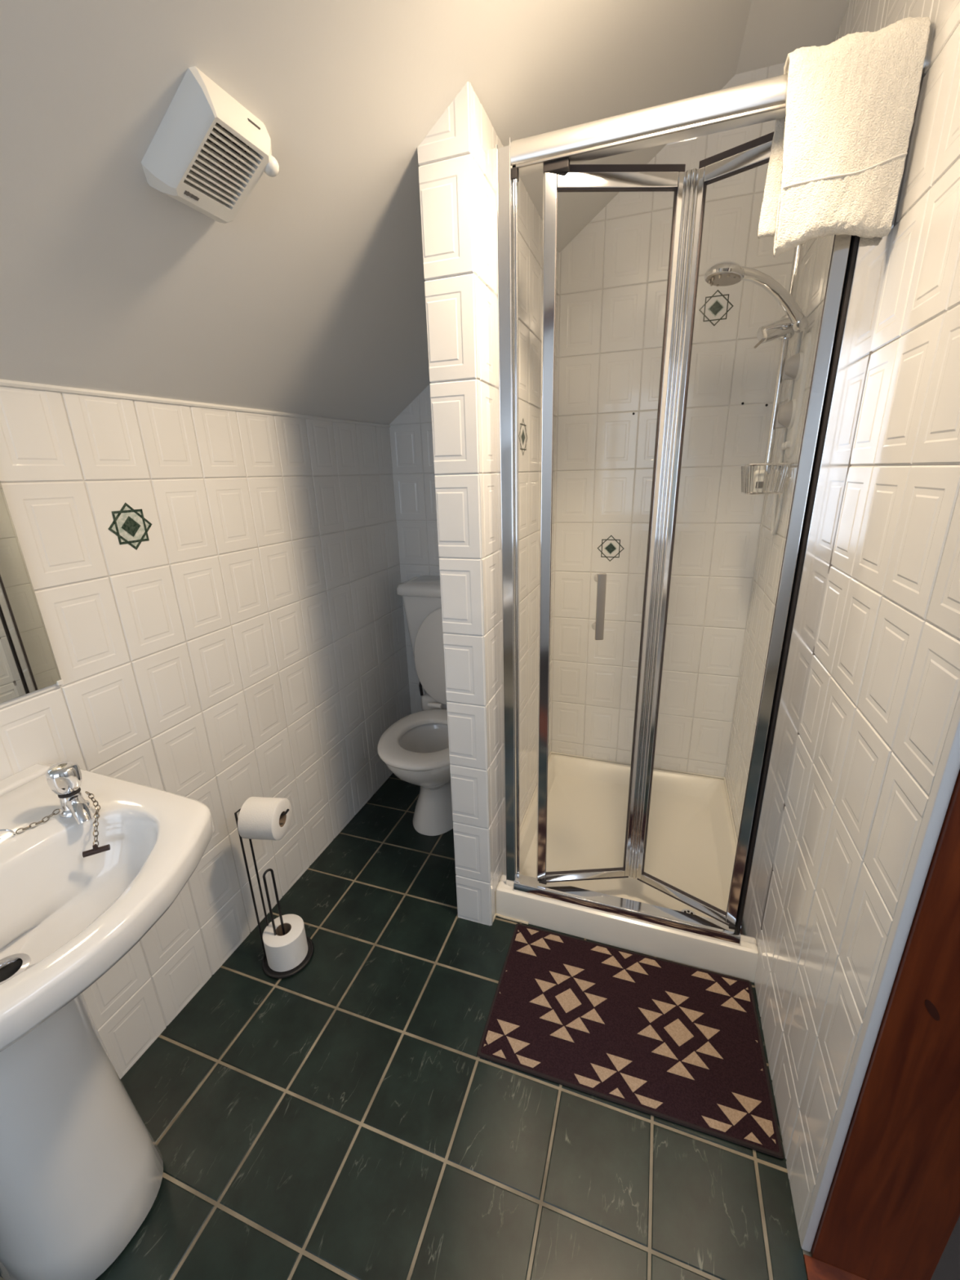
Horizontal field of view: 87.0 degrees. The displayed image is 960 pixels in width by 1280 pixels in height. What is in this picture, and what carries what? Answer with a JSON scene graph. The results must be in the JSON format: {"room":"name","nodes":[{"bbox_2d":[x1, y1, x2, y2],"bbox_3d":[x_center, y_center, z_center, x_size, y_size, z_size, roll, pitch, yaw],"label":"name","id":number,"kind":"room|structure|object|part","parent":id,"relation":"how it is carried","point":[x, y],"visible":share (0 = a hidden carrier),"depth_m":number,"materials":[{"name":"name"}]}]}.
{"room":"bathroom","nodes":[
{"label":"bathroom","id":0,"kind":"room"},
{"bbox_2d":[0,386,411,1079],"bbox_3d":[-0.955,0.312,0.958,0.106,1.640,3.502,5,19,19],"label":"wall","id":1,"kind":"structure","parent":0,"point":[221,609],"depth_m":1.38,"materials":[{"name":"white tile"}]},
{"bbox_2d":[0,481,63,702],"bbox_3d":[-0.963,-0.039,0.673,0.008,0.474,0.640,5,19,19],"label":"wall mirror","id":2,"kind":"object","parent":1,"relation":"attached to","point":[28,663],"visible":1,"depth_m":0.95,"materials":[{"name":"clear glass"}]},
{"bbox_2d":[0,378,390,427],"bbox_3d":[-0.796,-0.517,1.065,0.013,0.059,2.502,5,19,19],"label":"trim","id":3,"kind":"structure","parent":1,"relation":"attached to","point":[3,383],"depth_m":1.17,"materials":[{"name":"white tile"}]},
{"bbox_2d":[0,0,849,424],"bbox_3d":[-0.246,-0.751,0.283,1.668,1.097,3.502,5,19,19],"label":"ceiling","id":4,"kind":"structure","parent":0,"point":[311,300],"depth_m":0.94,"materials":[{"name":"white paint"}]},
{"bbox_2d":[141,66,279,223],"bbox_3d":[-0.421,-0.750,0.788,0.151,0.125,0.159,5,19,19],"label":"fan","id":5,"kind":"object","parent":4,"relation":"attached to","point":[207,153],"visible":1,"depth_m":0.75,"materials":[{"name":"white plastic"}]},
{"bbox_2d":[187,122,248,194],"bbox_3d":[-0.406,-0.742,0.779,0.088,0.071,0.095,5,19,19],"label":"grille","id":6,"kind":"object","parent":5,"relation":"attached to","point":[218,153],"depth_m":0.77,"materials":[{"name":"white plastic"}]},
{"bbox_3d":[-0.342,-0.773,0.825,0.027,0.027,0.027,5,19,19],"label":"knob","id":7,"kind":"part","parent":5,"relation":"part of","materials":[{"name":"white plastic"}]},
{"bbox_2d":[0,773,959,1279],"bbox_3d":[0.365,1.207,0.781,2.850,0.060,3.502,5,19,19],"label":"floor","id":8,"kind":"structure","parent":0,"point":[341,1117],"depth_m":1.10,"materials":[{"name":"tile"}]},
{"bbox_2d":[0,760,214,1279],"bbox_3d":[-0.699,0.704,0.824,0.528,0.925,0.536,5,19,19],"label":"basin","id":9,"kind":"object","parent":8,"relation":"on","point":[90,861],"visible":1,"depth_m":0.84,"materials":[{"name":"white ceramic"}]},
{"bbox_3d":[-0.727,0.298,0.833,0.008,0.015,0.060,14,24,40],"label":"chain","id":10,"kind":"part","parent":9,"relation":"part of","materials":[{"name":"silver metal"}]},
{"bbox_2d":[45,760,93,825],"bbox_3d":[-0.679,0.255,0.847,0.088,0.089,0.053,5,19,19],"label":"tap","id":11,"kind":"object","parent":9,"relation":"on","point":[64,779],"depth_m":0.84,"materials":[{"name":"silver metal"}]},
{"bbox_3d":[-0.651,0.299,0.857,0.017,0.060,0.091,-14,22,-33],"label":"plug chain","id":12,"kind":"part","parent":9,"relation":"part of","materials":[{"name":"silver metal"}]},
{"bbox_3d":[-0.706,0.460,0.744,0.528,0.240,0.536,5,19,19],"label":"basin bowl","id":13,"kind":"part","parent":9,"relation":"part of","materials":[{"name":"white ceramic"}]},
{"bbox_2d":[234,808,314,978],"bbox_3d":[-0.586,0.707,1.448,0.148,0.522,0.148,5,19,19],"label":"stand","id":14,"kind":"object","parent":8,"relation":"on","point":[268,971],"visible":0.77,"depth_m":1.47,"materials":[{"name":"black metal"}]},
{"bbox_2d":[237,796,292,840],"bbox_3d":[-0.587,0.488,1.386,0.100,0.109,0.109,1,18,6],"label":"toilet roll","id":15,"kind":"object","parent":14,"relation":"hanging from","point":[259,817],"visible":0.99,"depth_m":1.34,"materials":[{"name":"white paper"}]},
{"bbox_3d":[-0.581,0.468,1.379,0.132,0.025,0.006,1,18,6],"label":"arm","id":16,"kind":"part","parent":14,"relation":"part of","materials":[{"name":"black metal"}]},
{"bbox_2d":[262,914,307,972],"bbox_3d":[-0.580,0.903,1.512,0.115,0.100,0.115,5,19,19],"label":"toilet roll","id":17,"kind":"object","parent":14,"relation":"on","point":[285,953],"visible":0.98,"depth_m":1.48,"materials":[{"name":"white paper"}]},
{"bbox_2d":[377,575,453,835],"bbox_3d":[-0.159,0.275,2.072,0.526,0.931,0.749,5,19,19],"label":"toilet","id":18,"kind":"object","parent":8,"relation":"on","point":[415,748],"visible":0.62,"depth_m":2.10,"materials":[{"name":"white ceramic"}]},
{"bbox_3d":[-0.193,0.373,1.950,0.376,0.023,0.448,5,19,19],"label":"seat","id":19,"kind":"part","parent":18,"relation":"part of","materials":[{"name":"white plastic"}]},
{"bbox_3d":[-0.083,-0.225,2.177,0.526,0.051,0.208,5,19,19],"label":"cistern lid","id":20,"kind":"part","parent":18,"relation":"part of","materials":[{"name":"white ceramic"}]},
{"bbox_3d":[-0.110,0.073,2.124,0.366,0.428,0.063,5,19,19],"label":"seat lid","id":21,"kind":"part","parent":18,"relation":"part of","materials":[{"name":"white plastic"}]},
{"bbox_2d":[421,692,446,711],"bbox_3d":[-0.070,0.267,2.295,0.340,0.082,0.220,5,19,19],"label":"toilet seat hinge","id":22,"kind":"object","parent":18,"relation":"attached to","point":[426,698],"depth_m":2.24,"materials":[{"name":"white plastic"}]},
{"bbox_2d":[493,751,758,982],"bbox_3d":[0.542,0.747,1.893,0.764,0.112,0.906,5,19,19],"label":"shower tray","id":23,"kind":"object","parent":8,"relation":"on","point":[691,840],"visible":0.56,"depth_m":1.83,"materials":[{"name":"white ceramic"}]},
{"bbox_2d":[484,41,928,945],"bbox_3d":[0.411,-0.109,1.281,0.761,1.918,0.158,5,19,19],"label":"shower door","id":24,"kind":"structure","parent":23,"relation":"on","point":[858,264],"depth_m":1.15,"materials":[{"name":"silver metal"}]},
{"bbox_3d":[0.310,-0.084,1.299,0.022,0.176,0.009,-2,18,-2],"label":"pull handle","id":25,"kind":"part","parent":24,"relation":"part of","materials":[{"name":"silver metal"}]},
{"bbox_3d":[0.309,-0.105,1.335,0.306,1.816,0.018,-2,18,-2],"label":"door panel","id":26,"kind":"part","parent":24,"relation":"part of","materials":[{"name":"clear glass"}]},
{"bbox_3d":[0.401,-0.982,0.945,0.700,0.049,0.050,5,19,19],"label":"header rail","id":27,"kind":"part","parent":24,"relation":"part of","materials":[{"name":"silver metal"}]},
{"bbox_3d":[0.585,-0.083,1.243,0.303,1.816,0.018,14,24,39],"label":"door panel","id":28,"kind":"part","parent":24,"relation":"part of","materials":[{"name":"clear glass"}]},
{"bbox_2d":[757,16,930,257],"bbox_3d":[0.623,-0.860,0.893,0.202,0.310,0.112,5,19,19],"label":"bath towel","id":29,"kind":"object","parent":24,"relation":"hanging from","point":[838,151],"visible":1,"depth_m":0.85,"materials":[{"name":"beige fabric"}]},
{"bbox_2d":[476,923,783,1159],"bbox_3d":[0.373,0.990,1.331,0.679,0.007,0.415,5,19,19],"label":"bath mat","id":30,"kind":"object","parent":8,"relation":"on","point":[681,1044],"visible":1,"depth_m":1.29,"materials":[{"name":"red"}]},
{"bbox_2d":[417,81,559,925],"bbox_3d":[0.104,-0.219,1.719,0.118,2.115,0.925,5,19,19],"label":"wall partition","id":31,"kind":"structure","parent":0,"point":[451,157],"depth_m":1.30,"materials":[{"name":"white tile"}]},
{"bbox_2d":[389,62,794,779],"bbox_3d":[0.334,-0.589,2.079,1.688,2.580,0.107,5,19,19],"label":"wall","id":32,"kind":"structure","parent":0,"point":[613,274],"depth_m":1.90,"materials":[{"name":"white tile"}]},
{"bbox_2d":[724,0,959,1252],"bbox_3d":[0.556,-0.009,0.298,0.166,2.580,3.502,5,19,19],"label":"wall","id":33,"kind":"structure","parent":0,"point":[875,767],"depth_m":0.84,"materials":[{"name":"white tile"}]},
{"bbox_2d":[754,244,802,473],"bbox_3d":[0.851,-0.848,1.436,0.155,0.715,0.056,-2,18,-1],"label":"shower rail","id":34,"kind":"object","parent":33,"relation":"attached to","point":[781,330],"visible":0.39,"depth_m":1.43,"materials":[{"name":"silver metal"}]},
{"bbox_2d":[703,261,808,534],"bbox_3d":[0.777,-0.654,1.459,0.360,0.711,0.103,-6,19,-12],"label":"shower","id":35,"kind":"object","parent":34,"relation":"attached to","point":[727,273],"visible":0.9,"depth_m":1.34,"materials":[{"name":"silver metal"}]},
{"bbox_3d":[0.640,-0.949,1.331,0.083,0.016,0.084,5,19,19],"label":"spray plate","id":36,"kind":"part","parent":35,"relation":"part of","materials":[{"name":"silver metal"}]},
{"bbox_3d":[0.777,-0.915,1.347,0.202,0.137,0.037,-3,18,-5],"label":"handle","id":37,"kind":"part","parent":35,"relation":"part of","materials":[{"name":"silver metal"}]},
{"bbox_3d":[0.788,-0.837,1.427,0.030,0.027,0.008,-5,19,-11],"label":"lever","id":38,"kind":"part","parent":34,"relation":"part of","materials":[{"name":"silver metal"}]},
{"bbox_2d":[740,462,791,494],"bbox_3d":[0.841,-0.482,1.502,0.122,0.090,0.132,5,19,19],"label":"shower caddy","id":39,"kind":"object","parent":34,"relation":"attached to","point":[744,468],"visible":0.96,"depth_m":1.47,"materials":[{"name":"silver metal"}]},
{"bbox_2d":[751,465,767,492],"bbox_3d":[0.822,-0.475,1.487,0.036,0.079,0.038,5,19,19],"label":"soap bottle","id":40,"kind":"object","parent":39,"relation":"on","point":[762,468],"visible":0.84,"depth_m":1.48,"materials":[{"name":"white plastic"}]},
{"bbox_2d":[774,331,811,458],"bbox_3d":[0.889,-0.694,1.454,0.052,0.330,0.094,5,19,19],"label":"shower valve","id":41,"kind":"object","parent":33,"relation":"attached to","point":[795,367],"visible":1,"depth_m":1.43,"materials":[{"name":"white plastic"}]},
{"bbox_3d":[0.566,-0.054,0.549,0.016,2.469,0.016,5,19,19],"label":"edge trim","id":42,"kind":"part","parent":33,"relation":"part of","materials":[{"name":"white plastic"}]},
{"bbox_2d":[803,768,959,1279],"bbox_3d":[0.504,0.299,0.191,0.176,2.034,0.930,5,19,19],"label":"door","id":43,"kind":"structure","parent":33,"relation":"in","point":[891,1210],"depth_m":0.77,"materials":[{"name":"brown wood"}]}
]}

